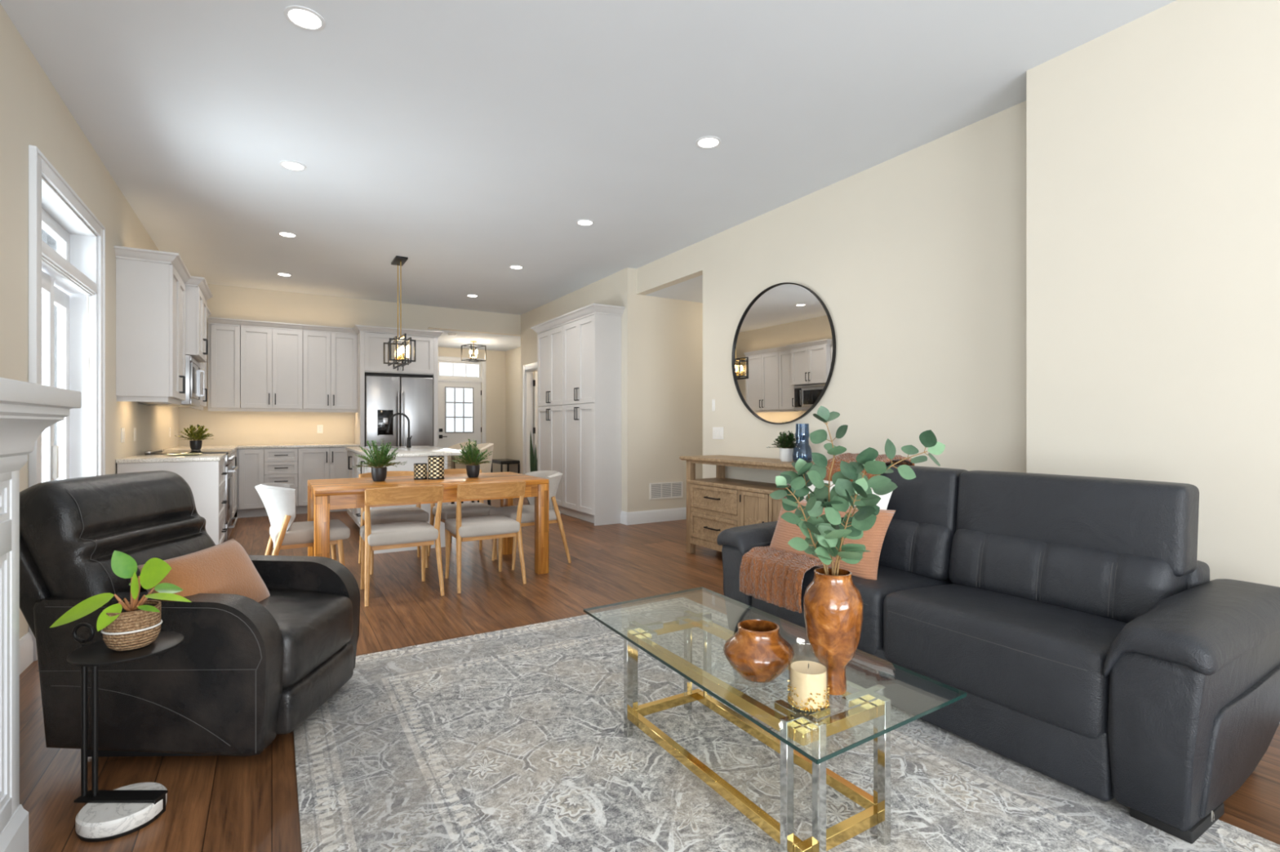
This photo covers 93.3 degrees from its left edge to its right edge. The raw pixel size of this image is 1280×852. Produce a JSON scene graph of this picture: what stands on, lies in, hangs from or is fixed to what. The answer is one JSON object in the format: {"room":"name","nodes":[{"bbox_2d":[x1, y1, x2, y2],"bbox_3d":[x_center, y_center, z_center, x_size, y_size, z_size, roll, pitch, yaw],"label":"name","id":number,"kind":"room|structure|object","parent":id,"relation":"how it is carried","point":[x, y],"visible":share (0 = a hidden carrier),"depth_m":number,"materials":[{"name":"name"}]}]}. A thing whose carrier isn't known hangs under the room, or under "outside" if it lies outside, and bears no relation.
{"room":"living room","nodes":[
{"label":"living room","id":0,"kind":"room"},
{"bbox_2d":[0,4,178,639],"bbox_3d":[-2.442,-0.355,1.826,0.201,3.061,14.260,0,0,-31],"label":"wall","id":1,"kind":"structure","parent":0,"point":[33,112],"depth_m":3.22,"materials":[{"name":"paint"}]},
{"bbox_2d":[19,631,33,675],"bbox_3d":[-2.554,1.100,2.219,0.018,0.150,1.848,0,0,-31],"label":"baseboard","id":2,"kind":"structure","parent":1,"relation":"attached to","point":[26,642],"depth_m":2.93,"materials":[{"name":"paint"}]},
{"bbox_2d":[28,145,105,661],"bbox_3d":[-3.495,-0.113,3.583,0.231,2.576,1.461,0,0,-31],"label":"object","id":3,"kind":"structure","parent":1,"relation":"in","point":[79,451],"depth_m":4.01,"materials":[{"name":"paint"}]},
{"bbox_2d":[41,240,97,371],"bbox_3d":[-3.454,-0.678,3.625,0.068,0.605,1.232,0,0,-31],"label":"window frame","id":4,"kind":"structure","parent":1,"relation":"attached to","point":[47,252],"depth_m":3.69,"materials":[{"name":"paint"}]},
{"bbox_2d":[114,245,191,405],"bbox_3d":[-4.109,-0.789,5.134,0.395,1.192,0.925,0,0,-31],"label":"upper cabinet","id":5,"kind":"object","parent":1,"relation":"attached to","point":[150,286],"visible":1,"depth_m":4.80,"materials":[{"name":"paint"}]},
{"bbox_2d":[184,275,212,362],"bbox_3d":[-4.517,-1.025,5.902,0.494,0.720,0.930,0,0,-31],"label":"upper cabinet","id":6,"kind":"object","parent":1,"relation":"attached to","point":[197,291],"visible":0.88,"depth_m":5.66,"materials":[{"name":"paint"}]},
{"bbox_2d":[138,355,204,407],"bbox_3d":[-4.534,-0.430,5.891,0.436,0.461,0.791,0,0,-31],"label":"microwave oven","id":7,"kind":"object","parent":6,"relation":"attached to","point":[193,371],"visible":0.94,"depth_m":5.70,"materials":[{"name":"silver metal"}]},
{"bbox_2d":[193,306,211,410],"bbox_3d":[-5.216,-0.789,6.951,0.395,1.192,0.900,0,0,-31],"label":"upper cabinet","id":8,"kind":"object","parent":1,"relation":"attached to","point":[203,400],"visible":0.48,"depth_m":7.07,"materials":[{"name":"paint"}]},
{"bbox_2d":[178,284,520,512],"bbox_3d":[-3.995,-0.355,9.147,4.766,3.061,0.141,0,0,-31],"label":"wall","id":9,"kind":"structure","parent":0,"point":[227,428],"depth_m":8.59,"materials":[{"name":"paint"}]},
{"bbox_2d":[207,316,240,411],"bbox_3d":[-5.447,-0.789,7.926,0.346,1.192,0.395,0,0,-31],"label":"upper cabinet","id":10,"kind":"object","parent":9,"relation":"attached to","point":[224,334],"visible":0.94,"depth_m":7.81,"materials":[{"name":"paint"}]},
{"bbox_2d":[240,319,302,412],"bbox_3d":[-4.993,-0.789,8.203,0.712,1.192,0.395,0,0,-31],"label":"upper cabinet","id":11,"kind":"object","parent":9,"relation":"attached to","point":[272,353],"visible":1,"depth_m":8.07,"materials":[{"name":"paint"}]},
{"bbox_2d":[302,324,357,413],"bbox_3d":[-4.398,-0.789,8.565,0.678,1.192,0.395,0,0,-31],"label":"upper cabinet","id":12,"kind":"object","parent":9,"relation":"attached to","point":[330,353],"visible":0.97,"depth_m":8.43,"materials":[{"name":"paint"}]},
{"bbox_2d":[371,466,386,481],"bbox_3d":[-2.010,0.372,4.654,0.114,0.105,0.114,0,0,-31],"label":"pot","id":13,"kind":"object","parent":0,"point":[378,473],"depth_m":4.61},
{"bbox_2d":[438,346,505,472],"bbox_3d":[-3.698,-0.225,12.056,2.050,2.800,0.140,0,0,-31],"label":"wall","id":14,"kind":"structure","parent":0,"point":[495,360],"depth_m":12.40,"materials":[{"name":"paint"}]},
{"bbox_2d":[438,360,481,377],"bbox_3d":[-3.618,-1.125,12.088,0.880,0.320,0.050,0,0,-31],"label":"window","id":15,"kind":"structure","parent":14,"relation":"in","point":[439,362],"depth_m":12.11,"materials":[{"name":"paint"}]},
{"bbox_2d":[438,355,485,448],"bbox_3d":[-3.598,-0.095,12.056,1.041,2.541,0.114,0,0,-31],"label":"door","id":16,"kind":"structure","parent":14,"relation":"in","point":[446,439],"depth_m":12.10,"materials":[{"name":"paint"}]},
{"bbox_2d":[427,328,520,351],"bbox_3d":[-3.092,-1.596,11.062,2.051,0.099,2.191,0,0,-31],"label":"ceiling","id":17,"kind":"structure","parent":0,"point":[493,342],"depth_m":10.95,"materials":[{"name":"paint"}]},
{"bbox_2d":[461,340,485,362],"bbox_3d":[-3.024,-1.362,10.980,0.315,0.370,0.315,0,0,41],"label":"hall ceiling light","id":18,"kind":"object","parent":17,"relation":"attached to","point":[471,360],"visible":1,"depth_m":10.96,"materials":[{"name":"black metal"}]},
{"bbox_2d":[505,346,520,474],"bbox_3d":[-2.204,-0.225,11.690,0.121,2.801,2.341,0,0,-31],"label":"wall","id":19,"kind":"structure","parent":0,"point":[513,357],"depth_m":12.15,"materials":[{"name":"paint"}]},
{"bbox_2d":[533,370,537,453],"bbox_3d":[-0.715,-0.125,10.139,1.871,2.601,1.861,0,0,-31],"label":"wall","id":20,"kind":"structure","parent":0,"point":[536,371],"depth_m":10.40,"materials":[{"name":"paint"}]},
{"bbox_2d":[533,371,538,457],"bbox_3d":[-1.426,0.130,10.280,0.818,2.070,0.054,0,0,-31],"label":"door","id":21,"kind":"structure","parent":20,"relation":"in","point":[535,381],"depth_m":10.07,"materials":[{"name":"paint"}]},
{"bbox_2d":[520,267,635,512],"bbox_3d":[-1.036,-0.355,8.754,0.121,3.061,3.610,0,0,-31],"label":"wall","id":22,"kind":"structure","parent":0,"point":[619,288],"depth_m":7.29,"materials":[{"name":"paint"}]},
{"bbox_2d":[522,362,537,474],"bbox_3d":[-1.633,0.080,9.714,0.141,2.191,1.050,0,0,-31],"label":"trim","id":23,"kind":"structure","parent":22,"relation":"attached to","point":[527,370],"depth_m":10.06,"materials":[{"name":"paint"}]},
{"bbox_2d":[0,0,1176,315],"bbox_3d":[0.608,-1.945,3.567,7.250,0.120,14.460,0,0,-31],"label":"ceiling","id":24,"kind":"structure","parent":0,"point":[468,141],"depth_m":3.66,"materials":[{"name":"paint"}]},
{"bbox_2d":[279,160,306,171],"bbox_3d":[-2.511,-1.882,4.372,0.170,0.006,0.170,0,0,-31],"label":"recessed light","id":25,"kind":"object","parent":24,"relation":"in","point":[290,165],"visible":1,"depth_m":4.37,"materials":[{"name":"white"}]},
{"bbox_2d":[283,5,325,31],"bbox_3d":[-1.549,-1.882,2.792,0.170,0.006,0.170,0,0,-31],"label":"recessed light","id":26,"kind":"object","parent":24,"relation":"in","point":[304,18],"visible":1,"depth_m":2.79,"materials":[{"name":"paint"}]},
{"bbox_2d":[383,255,415,368],"bbox_3d":[-2.733,-1.281,6.859,0.276,1.208,0.736,0,0,-31],"label":"pendant","id":27,"kind":"object","parent":24,"relation":"hanging from","point":[402,354],"visible":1,"depth_m":6.78,"materials":[{"name":"black metal"}]},
{"bbox_2d":[575,219,594,226],"bbox_3d":[-0.509,-1.882,5.592,0.170,0.006,0.170,0,0,-31],"label":"recessed light","id":28,"kind":"object","parent":24,"relation":"in","point":[580,222],"visible":1,"depth_m":5.58,"materials":[{"name":"white"}]},
{"bbox_2d":[695,136,720,148],"bbox_3d":[0.454,-1.882,4.012,0.170,0.006,0.170,0,0,-31],"label":"recessed light","id":29,"kind":"object","parent":24,"relation":"in","point":[706,142],"visible":1,"depth_m":4.01,"materials":[{"name":"white"}]},
{"bbox_2d":[19,497,1279,851],"bbox_3d":[-0.048,1.215,4.596,7.300,0.080,16.900,0,0,-31],"label":"floor","id":30,"kind":"structure","parent":0,"point":[215,803],"depth_m":3.51,"materials":[{"name":"brown wood"}]},
{"bbox_2d":[0,377,81,851],"bbox_3d":[-1.349,0.539,0.777,0.576,1.272,1.830,0,0,-31],"label":"fireplace surround","id":31,"kind":"object","parent":30,"relation":"on","point":[27,410],"visible":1,"depth_m":1.50,"materials":[{"name":"paint"}]},
{"bbox_2d":[0,377,81,408],"bbox_3d":[-1.349,-0.073,0.777,0.576,0.048,1.830,0,0,-31],"label":"mantel shelf","id":32,"kind":"object","parent":31,"relation":"attached to","point":[14,393],"depth_m":1.38,"materials":[{"name":"paint"}]},
{"bbox_2d":[66,622,184,842],"bbox_3d":[-1.535,0.887,1.812,0.266,0.576,0.297,0,0,-40],"label":"side table","id":33,"kind":"object","parent":30,"relation":"on","point":[107,815],"visible":0.93,"depth_m":1.80,"materials":[{"name":"black metal"}]},
{"bbox_2d":[49,551,191,651],"bbox_3d":[-1.512,0.513,1.798,0.378,0.283,0.202,0,0,0],"label":"potted plant","id":34,"kind":"object","parent":33,"relation":"on","point":[135,624],"visible":1,"depth_m":1.77,"materials":[{"name":"green plant"}]},
{"bbox_2d":[102,600,161,651],"bbox_3d":[-1.508,0.596,1.795,0.134,0.118,0.134,0,0,0],"label":"basket","id":35,"kind":"object","parent":34,"relation":"attached to","point":[131,627],"depth_m":1.75,"materials":[{"name":"wicker"}]},
{"bbox_2d":[116,457,227,545],"bbox_3d":[-3.984,0.733,5.223,0.682,0.886,0.854,0,0,-31],"label":"base cabinet","id":36,"kind":"object","parent":30,"relation":"on","point":[206,480],"visible":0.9,"depth_m":4.98,"materials":[{"name":"paint"}]},
{"bbox_2d":[115,443,359,463],"bbox_3d":[-4.139,0.273,6.798,2.070,0.031,3.718,0,0,-31],"label":"countertop","id":37,"kind":"structure","parent":36,"relation":"on","point":[212,456],"depth_m":5.69,"materials":[{"name":"stone"}]},
{"bbox_2d":[175,424,213,449],"bbox_3d":[-4.787,0.118,6.520,0.353,0.279,0.320,0,0,-31],"label":"potted fern","id":38,"kind":"object","parent":37,"relation":"on","point":[197,436],"visible":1,"depth_m":6.48,"materials":[{"name":"green plant"}]},
{"bbox_2d":[189,440,202,449],"bbox_3d":[-4.786,0.208,6.510,0.110,0.100,0.110,0,0,-31],"label":"pot","id":39,"kind":"object","parent":38,"relation":"attached to","point":[194,445],"depth_m":6.47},
{"bbox_2d":[144,448,238,542],"bbox_3d":[-4.382,0.673,5.940,0.697,0.886,0.771,0,0,-31],"label":"range","id":40,"kind":"object","parent":30,"relation":"on","point":[228,459],"visible":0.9,"depth_m":5.86,"materials":[{"name":"silver metal"}]},
{"bbox_2d":[144,449,232,454],"bbox_3d":[-4.398,0.262,5.931,0.620,0.018,0.770,0,0,-31],"label":"glass cooktop","id":41,"kind":"object","parent":40,"relation":"in","point":[153,451],"depth_m":5.82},
{"bbox_2d":[231,449,236,517],"bbox_3d":[-4.978,0.733,6.879,0.656,0.885,1.440,0,0,-31],"label":"base cabinet","id":42,"kind":"object","parent":30,"relation":"on","point":[234,460],"visible":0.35,"depth_m":7.20,"materials":[{"name":"paint"}]},
{"bbox_2d":[236,448,264,518],"bbox_3d":[-5.138,0.733,7.982,0.292,0.885,0.620,0,0,-31],"label":"base cabinet","id":43,"kind":"object","parent":30,"relation":"on","point":[250,462],"visible":0.91,"depth_m":7.73,"materials":[{"name":"paint"}]},
{"bbox_2d":[264,448,297,515],"bbox_3d":[-4.840,0.733,8.143,0.379,0.886,0.656,0,0,-31],"label":"base cabinet","id":44,"kind":"object","parent":30,"relation":"on","point":[281,464],"visible":0.7,"depth_m":7.91,"materials":[{"name":"paint"}]},
{"bbox_2d":[254,482,350,566],"bbox_3d":[-2.409,0.789,4.304,0.566,0.777,0.529,0,0,-34],"label":"dining chair","id":45,"kind":"object","parent":30,"relation":"on","point":[278,500],"visible":0.87,"depth_m":4.09,"materials":[{"name":"beige fabric"}]},
{"bbox_2d":[297,446,359,514],"bbox_3d":[-4.360,0.733,8.435,0.744,0.885,0.656,0,0,-31],"label":"base cabinet","id":46,"kind":"object","parent":30,"relation":"on","point":[313,463],"visible":0.61,"depth_m":8.12,"materials":[{"name":"paint"}]},
{"bbox_2d":[358,471,428,574],"bbox_3d":[-2.088,0.789,5.127,0.509,0.778,0.565,0,0,-31],"label":"dining chair","id":47,"kind":"object","parent":30,"relation":"on","point":[390,515],"visible":0.58,"depth_m":4.99,"materials":[{"name":"brown wood"}]},
{"bbox_2d":[346,450,447,554],"bbox_3d":[-2.743,0.733,6.620,0.716,0.885,2.158,0,0,-31],"label":"kitchen island","id":48,"kind":"object","parent":30,"relation":"on","point":[352,460],"visible":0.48,"depth_m":5.82,"materials":[{"name":"paint"}]},
{"bbox_2d":[345,445,465,457],"bbox_3d":[-2.615,0.273,6.700,0.975,0.030,2.215,0,0,-31],"label":"countertop","id":49,"kind":"structure","parent":48,"relation":"on","point":[415,451],"depth_m":6.26,"materials":[{"name":"stone"}]},
{"bbox_2d":[386,413,412,447],"bbox_3d":[-2.856,0.050,7.159,0.281,0.417,0.092,0,0,-31],"label":"kitchen faucet","id":50,"kind":"object","parent":49,"relation":"on","point":[388,430],"visible":1,"depth_m":7.20,"materials":[{"name":"black metal"}]},
{"bbox_2d":[352,324,443,447],"bbox_3d":[-3.577,-0.105,8.875,1.175,2.560,0.750,0,0,-31],"label":"surround","id":51,"kind":"object","parent":30,"relation":"on","point":[371,339],"visible":0.7,"depth_m":8.55,"materials":[{"name":"paint"}]},
{"bbox_2d":[364,372,433,446],"bbox_3d":[-3.567,0.205,8.853,0.910,1.900,0.768,0,0,-31],"label":"refrigerator","id":52,"kind":"object","parent":30,"relation":"on","point":[386,395],"visible":0.53,"depth_m":8.54,"materials":[{"name":"silver metal"}]},
{"bbox_2d":[359,484,444,606],"bbox_3d":[-1.680,0.789,4.234,0.509,0.778,0.565,0,0,-31],"label":"dining chair","id":53,"kind":"object","parent":30,"relation":"on","point":[382,536],"visible":1,"depth_m":4.10,"materials":[{"name":"wood"}]},
{"bbox_2d":[307,471,548,574],"bbox_3d":[-1.674,0.800,4.794,1.650,0.750,0.931,0,0,-31],"label":"dining table","id":54,"kind":"object","parent":30,"relation":"on","point":[324,495],"visible":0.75,"depth_m":4.59,"materials":[{"name":"brown wood"}]},
{"bbox_2d":[351,438,406,481],"bbox_3d":[-1.993,0.258,4.644,0.383,0.334,0.459,0,0,-7],"label":"potted fern","id":55,"kind":"object","parent":54,"relation":"on","point":[379,473],"visible":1,"depth_m":4.61,"materials":[{"name":"green plant"}]},
{"bbox_2d":[413,462,426,479],"bbox_3d":[-1.756,0.362,4.832,0.102,0.125,0.102,0,0,-31],"label":"candle holder","id":56,"kind":"object","parent":54,"relation":"on","point":[420,469],"visible":1,"depth_m":4.79,"materials":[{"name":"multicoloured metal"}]},
{"bbox_2d":[427,455,444,479],"bbox_3d":[-1.636,0.333,4.847,0.126,0.185,0.126,0,0,-31],"label":"candle holder","id":57,"kind":"object","parent":54,"relation":"on","point":[435,463],"visible":1,"depth_m":4.79,"materials":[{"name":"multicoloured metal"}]},
{"bbox_2d":[447,439,493,477],"bbox_3d":[-1.414,0.265,5.003,0.392,0.320,0.365,0,0,-17],"label":"potted fern","id":58,"kind":"object","parent":54,"relation":"on","point":[472,459],"visible":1,"depth_m":4.97,"materials":[{"name":"green plant"}]},
{"bbox_2d":[466,465,479,477],"bbox_3d":[-1.385,0.375,5.011,0.110,0.100,0.110,0,0,-31],"label":"pot","id":59,"kind":"object","parent":58,"relation":"attached to","point":[473,471],"depth_m":4.97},
{"bbox_2d":[447,441,475,503],"bbox_3d":[-2.159,0.680,6.977,0.511,0.994,0.563,0,0,-35],"label":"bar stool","id":60,"kind":"object","parent":30,"relation":"on","point":[457,446],"visible":0.02,"depth_m":7.17,"materials":[{"name":"beige fabric"}]},
{"bbox_2d":[426,468,497,559],"bbox_3d":[-1.599,0.789,5.425,0.509,0.778,0.565,0,0,-34],"label":"dining chair","id":61,"kind":"object","parent":30,"relation":"on","point":[468,509],"visible":0.53,"depth_m":5.28,"materials":[{"name":"brown wood"}]},
{"bbox_2d":[450,443,493,542],"bbox_3d":[-1.813,0.680,6.390,0.511,0.994,0.563,0,0,-31],"label":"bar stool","id":62,"kind":"object","parent":30,"relation":"on","point":[485,468],"visible":0.2,"depth_m":6.33,"materials":[{"name":"beige fabric"}]},
{"bbox_2d":[444,480,526,593],"bbox_3d":[-1.171,0.789,4.545,0.509,0.778,0.565,0,0,-31],"label":"dining chair","id":63,"kind":"object","parent":30,"relation":"on","point":[500,526],"visible":1,"depth_m":4.41,"materials":[{"name":"brown wood"}]},
{"bbox_2d":[490,458,519,473],"bbox_3d":[-2.662,0.920,11.903,0.380,0.510,0.680,0,0,-31],"label":"bench","id":64,"kind":"object","parent":30,"relation":"on","point":[500,461],"visible":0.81,"depth_m":11.68,"materials":[{"name":"leather"}]},
{"bbox_2d":[489,471,571,570],"bbox_3d":[-0.958,0.789,5.249,0.566,0.777,0.529,0,0,-35],"label":"dining chair","id":65,"kind":"object","parent":30,"relation":"on","point":[553,477],"visible":0.58,"depth_m":5.13,"materials":[{"name":"beige fabric"}]},
{"bbox_2d":[527,432,537,503],"bbox_3d":[-1.620,0.615,9.226,0.244,1.120,0.245,0,0,44],"label":"snake plant","id":66,"kind":"object","parent":30,"relation":"on","point":[533,459],"visible":0.2,"depth_m":9.15,"materials":[{"name":"green plant"}]},
{"bbox_2d":[530,316,568,515],"bbox_3d":[-1.138,-0.125,8.396,0.423,2.600,0.985,0,0,-31],"label":"pantry cabinet","id":67,"kind":"object","parent":30,"relation":"on","point":[550,332],"visible":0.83,"depth_m":8.25,"materials":[{"name":"paint"}]},
{"bbox_2d":[558,303,625,525],"bbox_3d":[-0.621,-0.125,7.547,0.423,2.600,1.005,0,0,-31],"label":"pantry cabinet","id":68,"kind":"object","parent":30,"relation":"on","point":[592,333],"visible":1,"depth_m":7.27,"materials":[{"name":"paint"}]},
{"bbox_2d":[679,455,815,553],"bbox_3d":[0.976,0.729,5.088,0.472,0.893,1.565,0,0,-31],"label":"sideboard","id":69,"kind":"object","parent":30,"relation":"on","point":[717,504],"visible":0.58,"depth_m":5.19,"materials":[{"name":"brown wood"}]},
{"bbox_2d":[686,477,791,493],"bbox_3d":[0.988,0.512,5.095,0.422,0.030,1.460,0,0,-31],"label":"shelf","id":70,"kind":"object","parent":69,"relation":"attached to","point":[736,486],"depth_m":5.19,"materials":[{"name":"brown wood"}]},
{"bbox_2d":[766,430,803,462],"bbox_3d":[1.153,0.156,4.802,0.293,0.252,0.250,0,0,7],"label":"potted herb","id":71,"kind":"object","parent":69,"relation":"on","point":[786,443],"visible":1,"depth_m":4.77,"materials":[{"name":"plant"}]},
{"bbox_2d":[779,448,794,462],"bbox_3d":[1.168,0.230,4.810,0.116,0.105,0.116,0,0,-31],"label":"pot","id":72,"kind":"object","parent":71,"relation":"attached to","point":[785,454],"depth_m":4.76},
{"bbox_2d":[293,597,1279,851],"bbox_3d":[0.152,1.169,2.119,2.325,0.010,3.260,0,0,-31],"label":"area rug","id":73,"kind":"object","parent":30,"relation":"on","point":[513,740],"visible":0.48,"depth_m":2.05,"materials":[{"name":"fabric"}]},
{"bbox_2d":[19,470,359,756],"bbox_3d":[-1.751,0.678,2.400,1.017,0.972,0.742,0,0,-1],"label":"recliner","id":74,"kind":"object","parent":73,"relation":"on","point":[245,673],"visible":0.74,"depth_m":2.08,"materials":[{"name":"leather"}]},
{"bbox_2d":[19,470,215,597],"bbox_3d":[-2.025,0.478,2.404,0.387,0.572,0.662,0,0,-1],"label":"backrest","id":75,"kind":"object","parent":74,"relation":"on","point":[71,530],"depth_m":2.18,"materials":[{"name":"leather"}]},
{"bbox_2d":[137,538,270,602],"bbox_3d":[-1.638,0.619,2.311,0.225,0.287,0.500,0,0,-1],"label":"lumbar cushion","id":76,"kind":"object","parent":74,"relation":"on","point":[225,567],"visible":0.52,"depth_m":2.29,"materials":[{"name":"orange fabric"}]},
{"bbox_2d":[258,590,352,688],"bbox_3d":[-1.597,0.838,2.412,0.709,0.268,0.512,0,0,-1],"label":"seat cushion","id":77,"kind":"object","parent":74,"relation":"on","point":[314,628],"depth_m":2.38,"materials":[{"name":"leather"}]},
{"bbox_2d":[583,586,966,851],"bbox_3d":[0.345,0.959,2.094,0.670,0.412,1.309,0,0,-31],"label":"coffee table","id":78,"kind":"object","parent":73,"relation":"on","point":[876,706],"visible":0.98,"depth_m":1.75,"materials":[{"name":"clear glass"}]},
{"bbox_2d":[723,619,794,683],"bbox_3d":[0.356,0.676,1.818,0.210,0.152,0.210,0,0,-31],"label":"vase","id":79,"kind":"object","parent":78,"relation":"on","point":[757,652],"visible":1,"depth_m":1.76,"materials":[{"name":"brown ceramic"}]},
{"bbox_2d":[787,644,829,711],"bbox_3d":[0.456,0.679,1.636,0.110,0.146,0.110,0,0,-31],"label":"jar candle","id":80,"kind":"object","parent":78,"relation":"on","point":[808,687],"visible":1,"depth_m":1.60,"materials":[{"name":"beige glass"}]},
{"bbox_2d":[803,567,862,695],"bbox_3d":[0.550,0.584,1.723,0.162,0.337,0.162,0,0,-31],"label":"vase","id":81,"kind":"object","parent":78,"relation":"on","point":[833,605],"visible":0.93,"depth_m":1.67,"materials":[{"name":"brown ceramic"}]},
{"bbox_2d":[769,474,831,574],"bbox_3d":[0.462,0.358,1.700,0.193,0.439,0.124,0,0,-19],"label":"stem","id":82,"kind":"object","parent":81,"relation":"in","point":[797,485],"visible":0.88,"depth_m":1.71,"materials":[{"name":"green plant"}]},
{"bbox_2d":[780,458,839,574],"bbox_3d":[0.495,0.335,1.752,0.172,0.484,0.145,0,0,25],"label":"stem","id":83,"kind":"object","parent":81,"relation":"in","point":[802,467],"visible":0.51,"depth_m":1.75,"materials":[{"name":"green plant"}]},
{"bbox_2d":[807,405,852,575],"bbox_3d":[0.541,0.259,1.719,0.135,0.636,0.124,0,0,-31],"label":"stem","id":84,"kind":"object","parent":81,"relation":"in","point":[817,437],"visible":0.69,"depth_m":1.73,"materials":[{"name":"green plant"}]},
{"bbox_2d":[814,478,879,575],"bbox_3d":[0.568,0.359,1.648,0.148,0.437,0.147,0,0,-17],"label":"stem","id":85,"kind":"object","parent":81,"relation":"in","point":[864,519],"visible":0.93,"depth_m":1.66,"materials":[{"name":"green plant"}]},
{"bbox_2d":[818,447,891,575],"bbox_3d":[0.599,0.318,1.698,0.182,0.519,0.150,0,0,-1],"label":"stem","id":86,"kind":"object","parent":81,"relation":"in","point":[865,460],"visible":0.54,"depth_m":1.68,"materials":[{"name":"green plant"}]},
{"bbox_2d":[817,430,945,574],"bbox_3d":[0.695,0.294,1.741,0.343,0.566,0.148,0,0,-2],"label":"stem","id":87,"kind":"object","parent":81,"relation":"in","point":[927,438],"visible":0.57,"depth_m":1.73,"materials":[{"name":"green plant"}]},
{"bbox_2d":[716,464,1279,844],"bbox_3d":[1.357,0.684,2.736,0.915,0.961,2.106,0,0,-31],"label":"sofa","id":88,"kind":"object","parent":73,"relation":"on","point":[1091,648],"visible":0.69,"depth_m":2.13,"materials":[{"name":"grey leather"}]},
{"bbox_2d":[739,453,915,613],"bbox_3d":[1.031,0.512,3.219,0.961,0.717,0.439,0,0,-31],"label":"knitted throw","id":89,"kind":"object","parent":88,"relation":"on","point":[775,577],"visible":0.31,"depth_m":3.00,"materials":[{"name":"fabric"}]},
{"bbox_2d":[769,497,895,580],"bbox_3d":[0.918,0.550,3.001,0.210,0.329,0.680,0,0,-34],"label":"sofa cushion","id":90,"kind":"object","parent":88,"relation":"on","point":[873,539],"visible":0.34,"depth_m":2.77,"materials":[{"name":"orange fabric"}]},
{"bbox_2d":[803,480,893,510],"bbox_3d":[1.034,0.475,3.136,0.191,0.376,0.560,0,0,-31],"label":"sofa cushion","id":91,"kind":"object","parent":88,"relation":"on","point":[882,504],"visible":0.02,"depth_m":2.93,"materials":[{"name":"white fabric"}]},
{"bbox_2d":[751,564,952,654],"bbox_3d":[1.067,0.840,3.030,0.689,0.317,0.801,0,0,-31],"label":"seat cushion","id":92,"kind":"object","parent":88,"relation":"on","point":[890,578],"depth_m":2.74,"materials":[{"name":"grey leather"}]},
{"bbox_2d":[878,519,954,581],"bbox_3d":[1.296,0.587,3.169,0.322,0.291,0.801,0,0,-31],"label":"cushion","id":93,"kind":"object","parent":88,"relation":"on","point":[920,548],"depth_m":2.86,"materials":[{"name":"grey leather"}]},
{"bbox_2d":[883,583,1127,738],"bbox_3d":[1.486,0.840,2.342,0.689,0.317,0.801,0,0,-31],"label":"seat cushion","id":94,"kind":"object","parent":88,"relation":"on","point":[1037,662],"depth_m":2.13,"materials":[{"name":"grey leather"}]},
{"bbox_2d":[948,528,1187,623],"bbox_3d":[1.714,0.587,2.482,0.322,0.291,0.801,0,0,-31],"label":"cushion","id":95,"kind":"object","parent":88,"relation":"on","point":[1118,581],"depth_m":2.33,"materials":[{"name":"grey leather"}]},
{"bbox_2d":[635,293,702,511],"bbox_3d":[0.722,-0.355,7.782,1.870,3.060,0.120,0,0,-31],"label":"wall","id":96,"kind":"structure","parent":0,"point":[669,331],"depth_m":7.46,"materials":[{"name":"paint"}]},
{"bbox_2d":[626,506,686,524],"bbox_3d":[0.657,1.100,7.661,1.906,0.150,0.018,0,0,-31],"label":"baseboard","id":97,"kind":"structure","parent":96,"relation":"attached to","point":[677,513],"depth_m":7.37,"materials":[{"name":"paint"}]},
{"bbox_2d":[649,481,683,499],"bbox_3d":[0.328,0.797,7.467,0.490,0.200,0.009,0,0,-31],"label":"air vent","id":98,"kind":"object","parent":96,"relation":"in","point":[660,491],"visible":1,"depth_m":7.46,"materials":[{"name":"white plastic"}]},
{"bbox_2d":[645,275,702,302],"bbox_3d":[1.145,-1.603,7.202,1.750,0.044,1.310,0,0,-31],"label":"ceiling","id":99,"kind":"structure","parent":0,"point":[691,290],"depth_m":7.11,"materials":[{"name":"paint"}]},
{"bbox_2d":[635,101,1026,485],"bbox_3d":[1.187,-0.355,5.337,0.120,3.060,4.540,0,0,-31],"label":"wall","id":100,"kind":"structure","parent":0,"point":[916,258],"depth_m":4.20,"materials":[{"name":"paint"}]},
{"bbox_2d":[712,426,723,439],"bbox_3d":[0.762,0.070,5.909,0.011,0.119,0.166,0,0,-31],"label":"light switch","id":101,"kind":"object","parent":100,"relation":"attached to","point":[717,432],"visible":1,"depth_m":5.90,"materials":[{"name":"white plastic"}]},
{"bbox_2d":[731,282,835,424],"bbox_3d":[1.188,-0.615,5.173,0.033,1.200,1.200,0,0,-32],"label":"round mirror","id":102,"kind":"object","parent":100,"relation":"attached to","point":[784,353],"visible":1,"depth_m":5.13,"materials":[{"name":"black mirror"}]},
{"bbox_2d":[1026,0,1279,586],"bbox_3d":[3.840,-0.355,0.799,0.550,3.060,5.970,0,0,-31],"label":"wall","id":103,"kind":"structure","parent":0,"point":[1153,142],"depth_m":2.69,"materials":[{"name":"paint"}]},
{"label":"outside","id":104,"kind":"structure","parent":0,"visible":0},
{"bbox_3d":[-3.068,1.475,9.841,85.001,0.201,100.001,0,0,-31],"label":"ground","id":105,"kind":"structure","parent":104,"visible":0},
{"bbox_2d":[41,228,57,480],"bbox_3d":[-7.932,-0.425,5.331,5.001,3.601,1.040,0,0,-31],"label":"house wing","id":106,"kind":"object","parent":105,"relation":"on","point":[46,238],"visible":0.02,"depth_m":6.03,"materials":[{"name":"grey"}]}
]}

